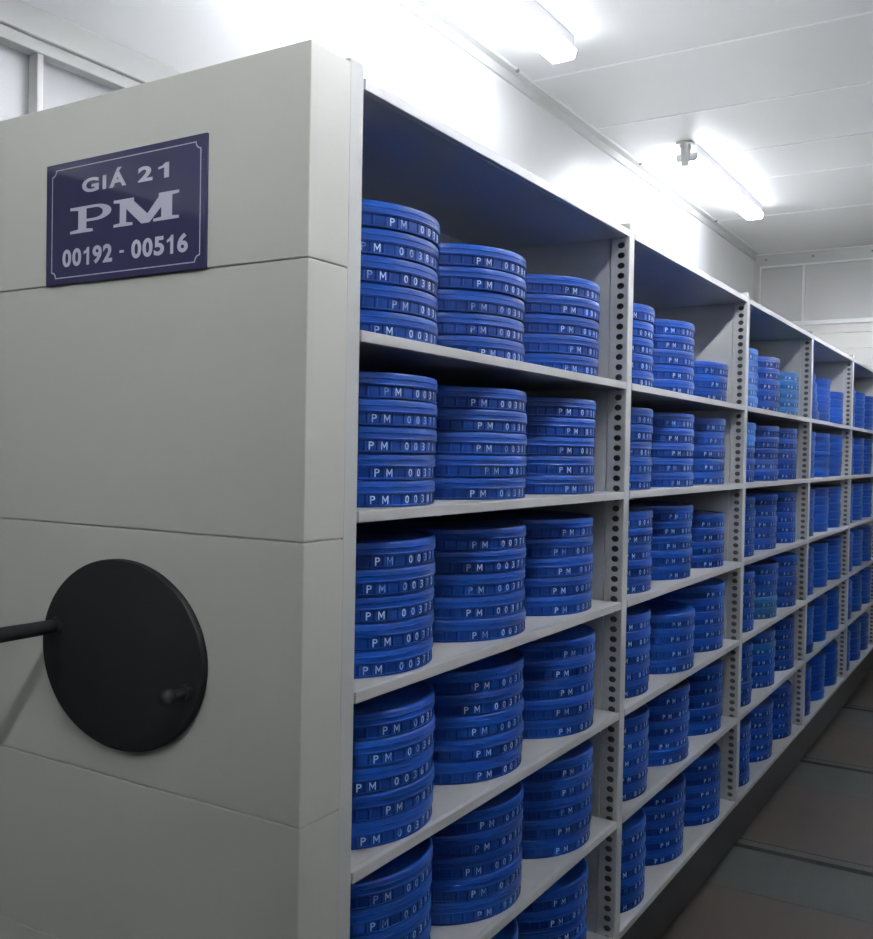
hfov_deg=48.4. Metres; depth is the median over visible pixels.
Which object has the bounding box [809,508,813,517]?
can
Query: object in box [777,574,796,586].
can
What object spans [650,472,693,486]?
can
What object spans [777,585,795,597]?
can
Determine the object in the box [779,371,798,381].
can
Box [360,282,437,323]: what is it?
can
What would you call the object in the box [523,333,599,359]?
can
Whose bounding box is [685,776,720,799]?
can
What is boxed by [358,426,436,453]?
can
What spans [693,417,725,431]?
can
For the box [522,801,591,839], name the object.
can
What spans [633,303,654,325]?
can
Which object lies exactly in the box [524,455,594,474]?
can
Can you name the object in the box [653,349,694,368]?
can
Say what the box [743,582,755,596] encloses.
can
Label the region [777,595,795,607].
can
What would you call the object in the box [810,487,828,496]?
can
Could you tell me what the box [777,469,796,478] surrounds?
can
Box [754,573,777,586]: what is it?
can
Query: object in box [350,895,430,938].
can
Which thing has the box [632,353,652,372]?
can
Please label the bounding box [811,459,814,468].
can
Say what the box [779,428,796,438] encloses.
can
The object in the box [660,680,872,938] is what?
floor
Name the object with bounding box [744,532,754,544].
can
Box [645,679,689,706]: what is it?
can
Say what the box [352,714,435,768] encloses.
can
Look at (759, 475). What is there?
can
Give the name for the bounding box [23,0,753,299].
wall
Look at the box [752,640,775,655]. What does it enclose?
can
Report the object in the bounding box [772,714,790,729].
can
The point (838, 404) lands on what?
can
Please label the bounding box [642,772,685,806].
can
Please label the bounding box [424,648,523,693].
can
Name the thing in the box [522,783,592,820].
can
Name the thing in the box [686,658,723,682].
can
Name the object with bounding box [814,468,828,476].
can
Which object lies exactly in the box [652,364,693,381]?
can
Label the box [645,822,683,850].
can
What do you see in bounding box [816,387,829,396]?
can
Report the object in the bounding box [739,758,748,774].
can
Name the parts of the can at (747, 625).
lid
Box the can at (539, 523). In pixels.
[441,509,592,537]
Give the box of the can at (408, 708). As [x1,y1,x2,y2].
[353,680,434,741]
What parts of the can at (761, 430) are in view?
lid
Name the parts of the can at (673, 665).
lid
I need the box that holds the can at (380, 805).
[351,763,434,823]
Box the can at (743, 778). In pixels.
[739,768,749,786]
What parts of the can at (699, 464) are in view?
lid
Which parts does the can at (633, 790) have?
lid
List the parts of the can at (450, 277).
lid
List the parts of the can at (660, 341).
lid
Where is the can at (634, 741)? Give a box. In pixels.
[623,726,648,751]
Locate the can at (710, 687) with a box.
[689,676,722,695]
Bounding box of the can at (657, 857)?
[645,837,683,865]
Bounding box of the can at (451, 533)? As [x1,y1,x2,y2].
[356,516,525,550]
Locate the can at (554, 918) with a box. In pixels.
[516,886,587,931]
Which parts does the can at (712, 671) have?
lid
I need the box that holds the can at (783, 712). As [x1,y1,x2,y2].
[772,705,790,718]
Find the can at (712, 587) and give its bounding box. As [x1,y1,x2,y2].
[655,577,724,598]
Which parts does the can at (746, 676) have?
lid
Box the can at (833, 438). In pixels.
[829,435,842,443]
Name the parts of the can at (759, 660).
lid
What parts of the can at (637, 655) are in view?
lid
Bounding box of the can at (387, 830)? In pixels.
[351,792,432,849]
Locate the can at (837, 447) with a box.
[830,443,842,451]
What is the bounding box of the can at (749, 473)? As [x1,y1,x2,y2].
[746,470,753,481]
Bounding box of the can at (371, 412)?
[358,398,437,428]
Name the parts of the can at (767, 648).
lid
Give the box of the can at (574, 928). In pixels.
[518,907,586,938]
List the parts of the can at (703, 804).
lid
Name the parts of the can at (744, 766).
lid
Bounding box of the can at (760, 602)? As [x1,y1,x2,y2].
[754,594,776,608]
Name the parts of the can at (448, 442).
lid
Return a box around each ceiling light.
[476,0,577,64]
[676,144,763,220]
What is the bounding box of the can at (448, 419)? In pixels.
[435,408,526,433]
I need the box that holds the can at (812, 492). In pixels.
[810,489,814,498]
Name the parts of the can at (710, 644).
lid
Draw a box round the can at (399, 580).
[355,560,435,596]
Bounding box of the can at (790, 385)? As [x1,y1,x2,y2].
[779,380,798,390]
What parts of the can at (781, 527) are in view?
lid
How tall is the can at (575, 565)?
0.047 m
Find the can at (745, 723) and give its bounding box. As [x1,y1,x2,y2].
[740,716,750,738]
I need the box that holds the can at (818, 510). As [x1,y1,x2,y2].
[813,505,828,514]
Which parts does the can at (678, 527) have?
lid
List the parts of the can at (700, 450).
lid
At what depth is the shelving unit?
1.69 m
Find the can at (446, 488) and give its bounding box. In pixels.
[434,476,525,499]
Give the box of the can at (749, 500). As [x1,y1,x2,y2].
[745,496,754,508]
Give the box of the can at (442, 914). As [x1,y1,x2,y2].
[430,872,521,925]
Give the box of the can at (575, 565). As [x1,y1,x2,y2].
[525,553,593,576]
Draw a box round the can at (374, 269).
[360,254,438,299]
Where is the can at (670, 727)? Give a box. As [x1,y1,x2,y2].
[648,712,689,736]
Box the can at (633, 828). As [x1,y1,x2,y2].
[621,807,645,847]
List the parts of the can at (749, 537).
lid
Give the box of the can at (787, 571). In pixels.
[778,565,795,576]
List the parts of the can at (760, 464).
lid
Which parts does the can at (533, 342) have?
lid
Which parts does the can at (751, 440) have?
lid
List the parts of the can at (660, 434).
lid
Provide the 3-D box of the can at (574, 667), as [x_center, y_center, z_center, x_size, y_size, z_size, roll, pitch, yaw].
[0.216,0.485,2.552,0.398,0.047,0.398,1,1,-10]
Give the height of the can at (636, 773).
0.047 m
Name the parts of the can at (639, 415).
lid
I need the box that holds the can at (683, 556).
[651,547,691,565]
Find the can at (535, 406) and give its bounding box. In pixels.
[526,397,595,419]
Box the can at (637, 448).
[630,440,651,456]
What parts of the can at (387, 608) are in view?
lid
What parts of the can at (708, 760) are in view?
lid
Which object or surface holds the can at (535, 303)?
on the can at (533, 322)
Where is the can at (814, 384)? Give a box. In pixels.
[813,382,816,391]
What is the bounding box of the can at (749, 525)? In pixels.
[745,520,754,532]
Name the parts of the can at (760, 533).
lid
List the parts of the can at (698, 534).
lid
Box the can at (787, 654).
[775,647,793,660]
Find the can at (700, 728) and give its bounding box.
[688,716,720,735]
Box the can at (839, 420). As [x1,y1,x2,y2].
[830,416,842,424]
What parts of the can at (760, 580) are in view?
lid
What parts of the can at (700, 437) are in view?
lid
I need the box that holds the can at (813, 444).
[811,441,815,449]
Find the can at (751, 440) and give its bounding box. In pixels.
[747,435,755,446]
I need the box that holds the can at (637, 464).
[629,457,652,472]
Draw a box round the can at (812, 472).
[810,469,814,477]
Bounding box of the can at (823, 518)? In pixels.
[813,514,827,522]
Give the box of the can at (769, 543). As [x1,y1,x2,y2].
[754,537,775,549]
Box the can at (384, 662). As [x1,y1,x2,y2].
[354,635,432,678]
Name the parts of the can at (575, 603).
lid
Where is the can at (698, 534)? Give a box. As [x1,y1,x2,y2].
[691,526,724,541]
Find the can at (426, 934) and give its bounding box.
[418,916,430,938]
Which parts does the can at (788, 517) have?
lid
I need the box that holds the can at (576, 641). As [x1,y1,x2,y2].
[514,624,595,660]
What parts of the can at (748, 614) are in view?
lid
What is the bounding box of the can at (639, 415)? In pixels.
[631,407,652,424]
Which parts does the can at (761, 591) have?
lid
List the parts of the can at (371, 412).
lid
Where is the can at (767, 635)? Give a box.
[749,626,774,644]
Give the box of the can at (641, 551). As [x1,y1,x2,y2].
[628,542,650,560]
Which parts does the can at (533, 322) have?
lid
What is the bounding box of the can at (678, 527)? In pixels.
[652,519,691,535]
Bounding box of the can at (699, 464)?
[682,457,724,470]
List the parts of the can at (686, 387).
lid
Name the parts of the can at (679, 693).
lid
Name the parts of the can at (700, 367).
lid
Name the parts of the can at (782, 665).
lid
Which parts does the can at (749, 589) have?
lid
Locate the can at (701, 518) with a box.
[691,510,724,527]
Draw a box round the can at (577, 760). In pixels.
[521,739,592,781]
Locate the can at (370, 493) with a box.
[357,479,434,506]
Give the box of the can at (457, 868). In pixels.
[432,831,521,880]
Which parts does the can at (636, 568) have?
lid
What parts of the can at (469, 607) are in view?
lid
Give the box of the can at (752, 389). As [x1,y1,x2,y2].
[748,384,757,396]
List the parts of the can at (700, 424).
lid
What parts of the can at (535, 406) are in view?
lid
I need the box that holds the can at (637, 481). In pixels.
[629,473,650,489]
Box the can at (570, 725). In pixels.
[523,705,593,738]
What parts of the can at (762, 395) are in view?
lid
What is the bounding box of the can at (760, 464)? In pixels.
[750,458,777,469]
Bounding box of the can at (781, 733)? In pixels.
[772,724,791,739]
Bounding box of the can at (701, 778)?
[683,765,720,786]
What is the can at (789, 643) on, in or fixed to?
on the can at (787, 654)
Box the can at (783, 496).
[746,489,796,501]
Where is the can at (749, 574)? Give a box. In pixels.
[743,567,754,584]
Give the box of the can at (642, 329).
[632,320,653,340]
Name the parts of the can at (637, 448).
lid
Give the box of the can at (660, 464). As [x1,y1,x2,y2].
[652,457,692,471]
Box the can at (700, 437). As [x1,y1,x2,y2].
[692,431,724,444]
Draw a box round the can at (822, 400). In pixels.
[817,396,830,405]
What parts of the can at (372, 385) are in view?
lid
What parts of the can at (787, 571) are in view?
lid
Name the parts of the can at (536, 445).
lid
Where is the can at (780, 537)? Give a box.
[776,532,795,542]
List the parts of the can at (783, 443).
lid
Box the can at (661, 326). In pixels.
[653,319,694,338]
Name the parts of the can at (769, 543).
lid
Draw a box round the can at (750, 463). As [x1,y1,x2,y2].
[746,458,754,469]
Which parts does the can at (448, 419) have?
lid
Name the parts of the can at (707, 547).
lid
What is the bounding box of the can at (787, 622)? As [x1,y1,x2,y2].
[771,614,794,629]
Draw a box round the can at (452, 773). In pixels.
[433,743,521,784]
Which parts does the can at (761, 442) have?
lid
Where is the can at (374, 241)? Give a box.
[361,227,438,274]
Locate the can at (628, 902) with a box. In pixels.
[620,879,644,912]
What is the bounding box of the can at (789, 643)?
[775,637,793,650]
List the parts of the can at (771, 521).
lid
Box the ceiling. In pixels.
[429,0,872,253]
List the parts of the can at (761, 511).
lid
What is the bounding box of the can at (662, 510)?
[629,500,693,520]
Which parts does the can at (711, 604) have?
lid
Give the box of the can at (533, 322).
[524,313,598,340]
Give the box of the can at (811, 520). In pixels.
[809,517,813,526]
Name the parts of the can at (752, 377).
lid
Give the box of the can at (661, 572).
[651,562,690,579]
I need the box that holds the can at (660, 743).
[648,728,687,751]
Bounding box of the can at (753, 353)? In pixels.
[749,348,757,361]
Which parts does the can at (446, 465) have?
lid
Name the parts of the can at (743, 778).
lid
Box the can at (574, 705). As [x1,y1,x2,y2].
[523,685,594,719]
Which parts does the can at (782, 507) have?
lid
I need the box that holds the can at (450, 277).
[438,265,525,303]
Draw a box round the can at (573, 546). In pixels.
[525,535,592,557]
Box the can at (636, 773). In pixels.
[623,758,647,784]
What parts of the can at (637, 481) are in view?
lid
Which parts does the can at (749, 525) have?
lid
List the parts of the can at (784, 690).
lid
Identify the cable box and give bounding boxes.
[676,140,694,166]
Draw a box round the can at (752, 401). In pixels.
[748,396,757,407]
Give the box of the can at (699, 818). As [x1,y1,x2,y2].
[684,802,719,826]
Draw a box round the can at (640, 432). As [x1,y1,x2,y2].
[630,424,652,440]
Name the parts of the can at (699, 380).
lid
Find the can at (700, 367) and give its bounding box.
[694,360,727,376]
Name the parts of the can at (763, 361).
lid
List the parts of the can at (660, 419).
lid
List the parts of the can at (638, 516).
lid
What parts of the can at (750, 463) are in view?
lid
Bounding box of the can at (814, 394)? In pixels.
[812,392,816,401]
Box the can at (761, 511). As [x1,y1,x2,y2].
[755,505,776,516]
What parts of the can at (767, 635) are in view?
lid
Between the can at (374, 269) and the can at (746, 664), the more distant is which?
the can at (746, 664)
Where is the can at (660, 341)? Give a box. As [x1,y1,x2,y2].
[653,334,694,353]
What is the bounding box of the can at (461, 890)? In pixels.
[431,846,521,902]
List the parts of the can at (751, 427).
lid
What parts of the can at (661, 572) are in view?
lid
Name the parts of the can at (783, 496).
lid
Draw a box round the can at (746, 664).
[741,656,752,670]
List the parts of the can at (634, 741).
lid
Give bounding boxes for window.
[0,24,141,120]
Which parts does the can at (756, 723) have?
lid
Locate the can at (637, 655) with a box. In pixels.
[625,643,650,665]
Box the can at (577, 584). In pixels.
[524,572,591,596]
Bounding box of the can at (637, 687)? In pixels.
[625,675,648,697]
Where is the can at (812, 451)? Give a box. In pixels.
[811,450,814,458]
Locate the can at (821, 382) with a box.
[815,378,830,387]
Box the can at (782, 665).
[774,656,793,670]
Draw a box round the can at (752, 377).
[748,372,757,385]
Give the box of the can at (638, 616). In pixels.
[626,603,650,631]
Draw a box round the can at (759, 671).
[751,662,774,677]
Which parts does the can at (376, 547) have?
lid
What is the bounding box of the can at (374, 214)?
[361,199,440,250]
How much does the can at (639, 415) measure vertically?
0.047 m
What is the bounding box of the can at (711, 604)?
[654,595,723,611]
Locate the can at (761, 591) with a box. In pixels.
[755,584,776,597]
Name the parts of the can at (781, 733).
lid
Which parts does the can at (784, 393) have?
lid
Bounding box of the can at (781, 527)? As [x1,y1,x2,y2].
[776,522,795,532]
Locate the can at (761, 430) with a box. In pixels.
[755,425,778,436]
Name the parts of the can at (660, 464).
lid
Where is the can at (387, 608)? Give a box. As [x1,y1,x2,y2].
[355,586,434,623]
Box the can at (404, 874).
[350,837,432,910]
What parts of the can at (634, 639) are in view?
lid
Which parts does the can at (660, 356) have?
lid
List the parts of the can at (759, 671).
lid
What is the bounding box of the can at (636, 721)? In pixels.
[624,704,648,735]
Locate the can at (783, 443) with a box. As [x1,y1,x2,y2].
[778,438,796,448]
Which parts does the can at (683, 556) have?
lid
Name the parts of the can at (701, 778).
lid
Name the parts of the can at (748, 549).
lid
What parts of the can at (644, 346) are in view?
lid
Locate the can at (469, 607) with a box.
[433,588,524,618]
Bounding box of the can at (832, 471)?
[829,468,840,475]
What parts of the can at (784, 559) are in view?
lid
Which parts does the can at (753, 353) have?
lid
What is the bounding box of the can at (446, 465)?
[434,454,526,476]
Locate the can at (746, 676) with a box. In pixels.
[741,668,751,682]
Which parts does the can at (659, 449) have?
lid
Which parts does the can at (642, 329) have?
lid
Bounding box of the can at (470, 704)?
[434,678,523,716]
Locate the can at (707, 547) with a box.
[691,539,724,554]
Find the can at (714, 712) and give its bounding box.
[689,701,722,722]
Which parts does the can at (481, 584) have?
lid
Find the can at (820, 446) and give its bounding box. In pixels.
[815,442,829,450]
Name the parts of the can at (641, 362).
lid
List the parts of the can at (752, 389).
lid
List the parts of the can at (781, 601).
lid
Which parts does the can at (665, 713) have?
lid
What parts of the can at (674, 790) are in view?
lid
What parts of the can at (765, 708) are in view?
lid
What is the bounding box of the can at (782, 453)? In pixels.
[778,449,796,458]
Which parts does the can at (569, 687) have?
lid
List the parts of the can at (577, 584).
lid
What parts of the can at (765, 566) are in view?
lid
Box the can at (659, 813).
[642,795,685,821]
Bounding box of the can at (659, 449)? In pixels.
[651,442,693,457]
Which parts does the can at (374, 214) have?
lid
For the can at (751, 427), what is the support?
on the can at (751, 440)
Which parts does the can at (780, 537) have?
lid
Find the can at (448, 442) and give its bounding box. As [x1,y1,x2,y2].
[436,431,526,454]
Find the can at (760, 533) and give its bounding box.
[754,527,775,538]
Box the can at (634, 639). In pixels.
[626,626,650,648]
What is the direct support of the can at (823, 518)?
on the can at (818, 527)
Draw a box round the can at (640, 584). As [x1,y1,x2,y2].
[627,574,650,593]
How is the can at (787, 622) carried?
on the can at (789, 633)
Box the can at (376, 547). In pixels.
[356,526,435,569]
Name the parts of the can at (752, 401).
lid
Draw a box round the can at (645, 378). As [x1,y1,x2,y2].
[631,370,653,386]
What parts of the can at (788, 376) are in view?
lid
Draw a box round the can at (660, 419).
[652,412,693,428]
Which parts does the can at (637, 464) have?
lid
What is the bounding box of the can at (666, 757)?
[647,740,688,766]
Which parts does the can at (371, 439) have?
lid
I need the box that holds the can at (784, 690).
[769,680,791,698]
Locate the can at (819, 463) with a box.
[813,459,828,467]
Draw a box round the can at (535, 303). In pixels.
[524,293,599,323]
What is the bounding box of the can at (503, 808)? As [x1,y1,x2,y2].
[433,781,523,835]
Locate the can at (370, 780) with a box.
[352,743,433,795]
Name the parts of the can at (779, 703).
lid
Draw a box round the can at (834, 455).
[829,451,842,459]
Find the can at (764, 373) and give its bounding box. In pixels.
[757,367,779,380]
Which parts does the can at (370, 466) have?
lid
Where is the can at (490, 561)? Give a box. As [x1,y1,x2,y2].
[435,545,525,573]
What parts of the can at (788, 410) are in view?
lid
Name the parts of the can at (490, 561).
lid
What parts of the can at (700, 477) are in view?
lid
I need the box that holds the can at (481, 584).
[434,567,525,596]
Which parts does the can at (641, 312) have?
lid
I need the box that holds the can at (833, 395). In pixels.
[830,391,843,400]
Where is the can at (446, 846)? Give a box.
[430,808,522,857]
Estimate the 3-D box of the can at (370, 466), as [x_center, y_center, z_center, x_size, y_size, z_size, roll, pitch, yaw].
[-0.201,-0.009,1.864,0.398,0.047,0.398,2,1,45]
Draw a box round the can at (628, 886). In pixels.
[620,866,644,896]
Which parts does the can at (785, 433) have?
lid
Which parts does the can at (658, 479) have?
lid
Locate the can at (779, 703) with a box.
[772,694,791,708]
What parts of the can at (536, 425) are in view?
lid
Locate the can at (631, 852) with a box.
[621,831,645,863]
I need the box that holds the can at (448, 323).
[437,312,524,344]
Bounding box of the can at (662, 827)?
[645,811,683,836]
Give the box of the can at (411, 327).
[360,309,437,344]
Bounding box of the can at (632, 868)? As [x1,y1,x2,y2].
[621,848,645,880]
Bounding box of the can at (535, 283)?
[525,274,599,303]
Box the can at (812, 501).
[810,499,814,508]
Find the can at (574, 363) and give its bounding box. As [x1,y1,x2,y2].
[524,353,598,375]
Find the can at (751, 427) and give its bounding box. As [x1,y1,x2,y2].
[747,423,755,434]
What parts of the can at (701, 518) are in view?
lid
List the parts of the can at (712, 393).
lid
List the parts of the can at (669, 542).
lid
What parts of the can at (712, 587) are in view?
lid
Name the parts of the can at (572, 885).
lid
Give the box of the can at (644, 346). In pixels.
[632,336,653,357]
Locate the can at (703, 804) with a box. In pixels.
[684,790,719,813]
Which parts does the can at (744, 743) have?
lid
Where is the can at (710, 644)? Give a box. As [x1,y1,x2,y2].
[693,635,722,652]
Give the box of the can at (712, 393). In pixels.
[694,387,726,401]
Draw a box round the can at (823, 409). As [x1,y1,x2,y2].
[817,405,829,413]
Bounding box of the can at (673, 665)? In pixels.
[649,652,693,673]
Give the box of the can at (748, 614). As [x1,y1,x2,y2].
[743,607,754,620]
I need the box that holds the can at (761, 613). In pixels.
[754,605,776,619]
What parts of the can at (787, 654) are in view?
lid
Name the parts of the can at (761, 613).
lid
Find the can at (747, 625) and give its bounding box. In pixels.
[742,618,753,632]
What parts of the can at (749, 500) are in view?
lid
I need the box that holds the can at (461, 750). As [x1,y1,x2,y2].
[433,721,523,762]
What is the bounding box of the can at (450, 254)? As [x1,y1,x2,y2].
[438,242,526,281]
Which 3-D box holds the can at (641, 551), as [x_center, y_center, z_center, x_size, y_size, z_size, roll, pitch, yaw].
[0.444,0.232,2.931,0.398,0.047,0.398,0,1,-31]
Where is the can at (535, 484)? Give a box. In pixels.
[524,475,594,493]
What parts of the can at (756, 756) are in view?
lid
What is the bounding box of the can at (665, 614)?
[639,598,694,629]
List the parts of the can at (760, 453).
lid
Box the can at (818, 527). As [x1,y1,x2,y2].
[814,522,827,531]
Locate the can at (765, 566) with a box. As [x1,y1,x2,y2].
[744,558,778,575]
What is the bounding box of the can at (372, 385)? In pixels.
[358,371,437,404]
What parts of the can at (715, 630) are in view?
lid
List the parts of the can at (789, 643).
lid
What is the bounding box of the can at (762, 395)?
[757,389,779,402]
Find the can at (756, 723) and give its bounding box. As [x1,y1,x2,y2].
[750,713,772,729]
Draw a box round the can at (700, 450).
[693,444,725,457]
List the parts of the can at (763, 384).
lid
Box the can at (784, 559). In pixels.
[766,551,797,566]
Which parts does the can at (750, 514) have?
lid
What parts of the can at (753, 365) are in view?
lid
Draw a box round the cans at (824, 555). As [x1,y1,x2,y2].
[804,389,872,715]
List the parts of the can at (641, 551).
lid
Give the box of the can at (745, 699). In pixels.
[740,692,751,706]
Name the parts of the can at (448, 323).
lid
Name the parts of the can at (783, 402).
lid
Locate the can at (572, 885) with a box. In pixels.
[521,858,587,912]
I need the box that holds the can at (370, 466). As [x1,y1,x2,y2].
[357,453,435,479]
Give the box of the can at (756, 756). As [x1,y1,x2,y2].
[749,746,771,762]
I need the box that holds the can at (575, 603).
[524,590,591,615]
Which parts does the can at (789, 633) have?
lid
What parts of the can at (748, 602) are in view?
lid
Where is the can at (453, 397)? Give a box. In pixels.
[436,385,526,412]
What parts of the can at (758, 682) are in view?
lid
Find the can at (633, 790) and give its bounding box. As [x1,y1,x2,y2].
[622,775,646,801]
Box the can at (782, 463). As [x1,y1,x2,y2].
[756,458,796,468]
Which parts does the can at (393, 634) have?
lid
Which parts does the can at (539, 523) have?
lid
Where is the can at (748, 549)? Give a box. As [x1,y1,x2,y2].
[744,544,753,556]
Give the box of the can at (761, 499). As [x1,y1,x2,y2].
[745,492,777,505]
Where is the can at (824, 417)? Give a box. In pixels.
[819,413,829,421]
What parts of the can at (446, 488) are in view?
lid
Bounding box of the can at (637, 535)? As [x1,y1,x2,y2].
[628,526,651,543]
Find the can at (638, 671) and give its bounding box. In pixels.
[625,658,649,681]
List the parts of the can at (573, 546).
lid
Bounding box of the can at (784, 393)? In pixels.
[779,389,798,399]
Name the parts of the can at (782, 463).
lid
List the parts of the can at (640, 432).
lid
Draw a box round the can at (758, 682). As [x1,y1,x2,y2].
[752,673,774,688]
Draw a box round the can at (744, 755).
[739,747,749,762]
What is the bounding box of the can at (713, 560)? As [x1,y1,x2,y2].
[691,553,723,567]
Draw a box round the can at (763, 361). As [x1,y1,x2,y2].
[758,356,779,369]
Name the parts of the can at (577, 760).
lid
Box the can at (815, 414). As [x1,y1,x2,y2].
[812,410,818,419]
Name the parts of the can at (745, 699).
lid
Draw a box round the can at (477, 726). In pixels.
[434,699,523,739]
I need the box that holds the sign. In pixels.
[46,133,208,286]
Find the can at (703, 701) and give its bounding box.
[689,689,721,708]
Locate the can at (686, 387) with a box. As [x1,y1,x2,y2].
[653,379,693,394]
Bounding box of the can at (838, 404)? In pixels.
[830,400,842,408]
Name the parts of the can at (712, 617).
lid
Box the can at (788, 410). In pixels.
[779,407,797,415]
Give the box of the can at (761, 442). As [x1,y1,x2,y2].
[755,436,778,447]
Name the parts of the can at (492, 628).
lid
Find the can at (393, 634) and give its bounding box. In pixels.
[354,610,433,651]
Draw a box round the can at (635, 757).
[623,740,648,768]
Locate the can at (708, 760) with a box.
[682,743,720,773]
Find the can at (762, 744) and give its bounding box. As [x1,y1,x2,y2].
[750,733,772,751]
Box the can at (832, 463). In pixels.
[822,459,841,467]
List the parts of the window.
pane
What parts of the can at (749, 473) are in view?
lid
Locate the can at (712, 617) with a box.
[694,607,723,625]
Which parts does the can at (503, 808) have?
lid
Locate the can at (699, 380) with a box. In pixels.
[693,374,727,390]
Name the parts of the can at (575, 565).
lid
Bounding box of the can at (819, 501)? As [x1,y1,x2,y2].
[814,497,828,505]
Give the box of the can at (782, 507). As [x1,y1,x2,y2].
[776,502,795,512]
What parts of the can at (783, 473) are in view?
lid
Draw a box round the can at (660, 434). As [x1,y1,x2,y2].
[651,427,693,442]
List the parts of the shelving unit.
handle, panel, knob, shelf, shelf, shelf, shelf, shelf, shelf, shelf, shelf, shelf, shelf, shelf, shelf, shelf, shelf, shelf, shelf, shelf, shelf, shelf, shelf, shelf, shelf, shelf, shelf, shelf, shelf, shelf, shelf, shelf, shelf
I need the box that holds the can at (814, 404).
[812,401,817,410]
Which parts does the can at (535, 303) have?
lid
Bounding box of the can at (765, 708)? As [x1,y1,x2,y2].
[746,696,772,718]
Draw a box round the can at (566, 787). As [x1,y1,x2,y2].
[522,762,592,801]
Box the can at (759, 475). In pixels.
[753,470,778,480]
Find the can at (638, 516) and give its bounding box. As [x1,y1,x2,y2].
[628,506,652,527]
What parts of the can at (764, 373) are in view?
lid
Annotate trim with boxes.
[0,0,180,83]
[394,0,759,259]
[445,4,481,14]
[533,11,872,81]
[596,81,872,129]
[645,132,872,165]
[676,164,872,189]
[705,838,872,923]
[717,203,872,221]
[753,246,872,303]
[756,244,872,320]
[783,757,872,799]
[791,317,872,325]
[831,705,872,727]
[864,669,872,681]
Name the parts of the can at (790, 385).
lid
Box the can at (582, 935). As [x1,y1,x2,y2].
[573,920,586,938]
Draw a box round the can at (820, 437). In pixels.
[815,433,829,441]
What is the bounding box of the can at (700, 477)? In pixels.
[693,471,724,484]
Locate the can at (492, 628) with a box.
[433,607,525,641]
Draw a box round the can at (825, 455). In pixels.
[814,451,829,459]
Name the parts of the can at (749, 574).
lid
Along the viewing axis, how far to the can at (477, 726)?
2.04 m
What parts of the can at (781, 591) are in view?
lid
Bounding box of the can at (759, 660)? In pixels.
[752,652,774,666]
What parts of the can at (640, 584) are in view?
lid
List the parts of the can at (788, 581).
lid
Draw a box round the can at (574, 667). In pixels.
[523,650,594,680]
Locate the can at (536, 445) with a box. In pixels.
[526,436,594,455]
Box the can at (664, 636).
[650,624,694,644]
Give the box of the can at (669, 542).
[651,533,691,550]
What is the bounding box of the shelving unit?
[0,39,872,938]
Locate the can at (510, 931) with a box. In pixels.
[491,917,517,938]
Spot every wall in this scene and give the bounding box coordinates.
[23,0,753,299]
[761,260,872,321]
[798,322,872,368]
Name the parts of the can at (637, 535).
lid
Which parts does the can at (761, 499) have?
lid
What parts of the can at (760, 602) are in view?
lid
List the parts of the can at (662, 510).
lid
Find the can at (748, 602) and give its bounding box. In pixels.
[743,594,754,608]
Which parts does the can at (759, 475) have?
lid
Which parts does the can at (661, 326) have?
lid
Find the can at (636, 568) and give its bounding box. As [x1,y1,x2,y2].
[627,557,651,577]
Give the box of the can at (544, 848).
[521,820,590,858]
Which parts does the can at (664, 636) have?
lid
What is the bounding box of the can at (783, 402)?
[779,398,797,407]
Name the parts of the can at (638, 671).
lid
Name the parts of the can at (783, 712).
lid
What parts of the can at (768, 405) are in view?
lid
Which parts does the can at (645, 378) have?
lid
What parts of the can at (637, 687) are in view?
lid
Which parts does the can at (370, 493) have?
lid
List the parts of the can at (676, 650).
lid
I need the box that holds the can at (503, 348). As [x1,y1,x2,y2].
[437,334,524,361]
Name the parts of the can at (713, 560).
lid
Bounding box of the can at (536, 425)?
[525,416,595,437]
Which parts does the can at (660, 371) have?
lid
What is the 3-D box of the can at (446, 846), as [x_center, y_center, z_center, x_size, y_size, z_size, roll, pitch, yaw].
[-0.002,0.783,2.221,0.398,0.047,0.398,1,1,11]
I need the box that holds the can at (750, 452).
[746,447,754,457]
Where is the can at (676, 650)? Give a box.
[650,638,693,658]
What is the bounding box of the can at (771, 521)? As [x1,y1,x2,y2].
[755,516,776,527]
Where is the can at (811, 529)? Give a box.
[809,527,813,536]
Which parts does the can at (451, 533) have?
lid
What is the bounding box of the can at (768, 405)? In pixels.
[757,401,778,411]
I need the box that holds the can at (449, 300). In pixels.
[437,288,524,324]
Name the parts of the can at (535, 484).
lid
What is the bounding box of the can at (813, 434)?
[811,431,815,440]
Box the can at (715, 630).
[694,621,723,638]
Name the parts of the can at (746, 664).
lid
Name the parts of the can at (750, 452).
lid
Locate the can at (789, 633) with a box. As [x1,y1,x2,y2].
[775,627,793,640]
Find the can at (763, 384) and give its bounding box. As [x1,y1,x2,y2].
[757,378,779,390]
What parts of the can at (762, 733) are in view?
lid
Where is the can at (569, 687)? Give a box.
[522,670,593,699]
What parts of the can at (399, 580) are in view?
lid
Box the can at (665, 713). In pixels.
[648,699,688,721]
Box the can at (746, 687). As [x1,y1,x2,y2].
[741,678,752,694]
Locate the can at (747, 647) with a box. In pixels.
[742,640,752,658]
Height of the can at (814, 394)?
0.047 m
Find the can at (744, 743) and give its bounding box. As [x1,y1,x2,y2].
[739,733,750,751]
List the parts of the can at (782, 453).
lid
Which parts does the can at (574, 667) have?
lid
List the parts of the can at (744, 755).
lid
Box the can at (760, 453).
[754,447,778,458]
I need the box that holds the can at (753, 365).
[748,360,757,373]
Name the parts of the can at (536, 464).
lid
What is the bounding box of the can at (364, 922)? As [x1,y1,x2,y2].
[350,870,431,937]
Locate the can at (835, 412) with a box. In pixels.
[830,408,842,416]
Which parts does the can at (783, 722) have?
lid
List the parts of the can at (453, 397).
lid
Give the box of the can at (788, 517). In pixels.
[776,512,795,522]
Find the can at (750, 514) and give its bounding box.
[745,508,755,520]
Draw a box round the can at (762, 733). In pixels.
[750,723,772,740]

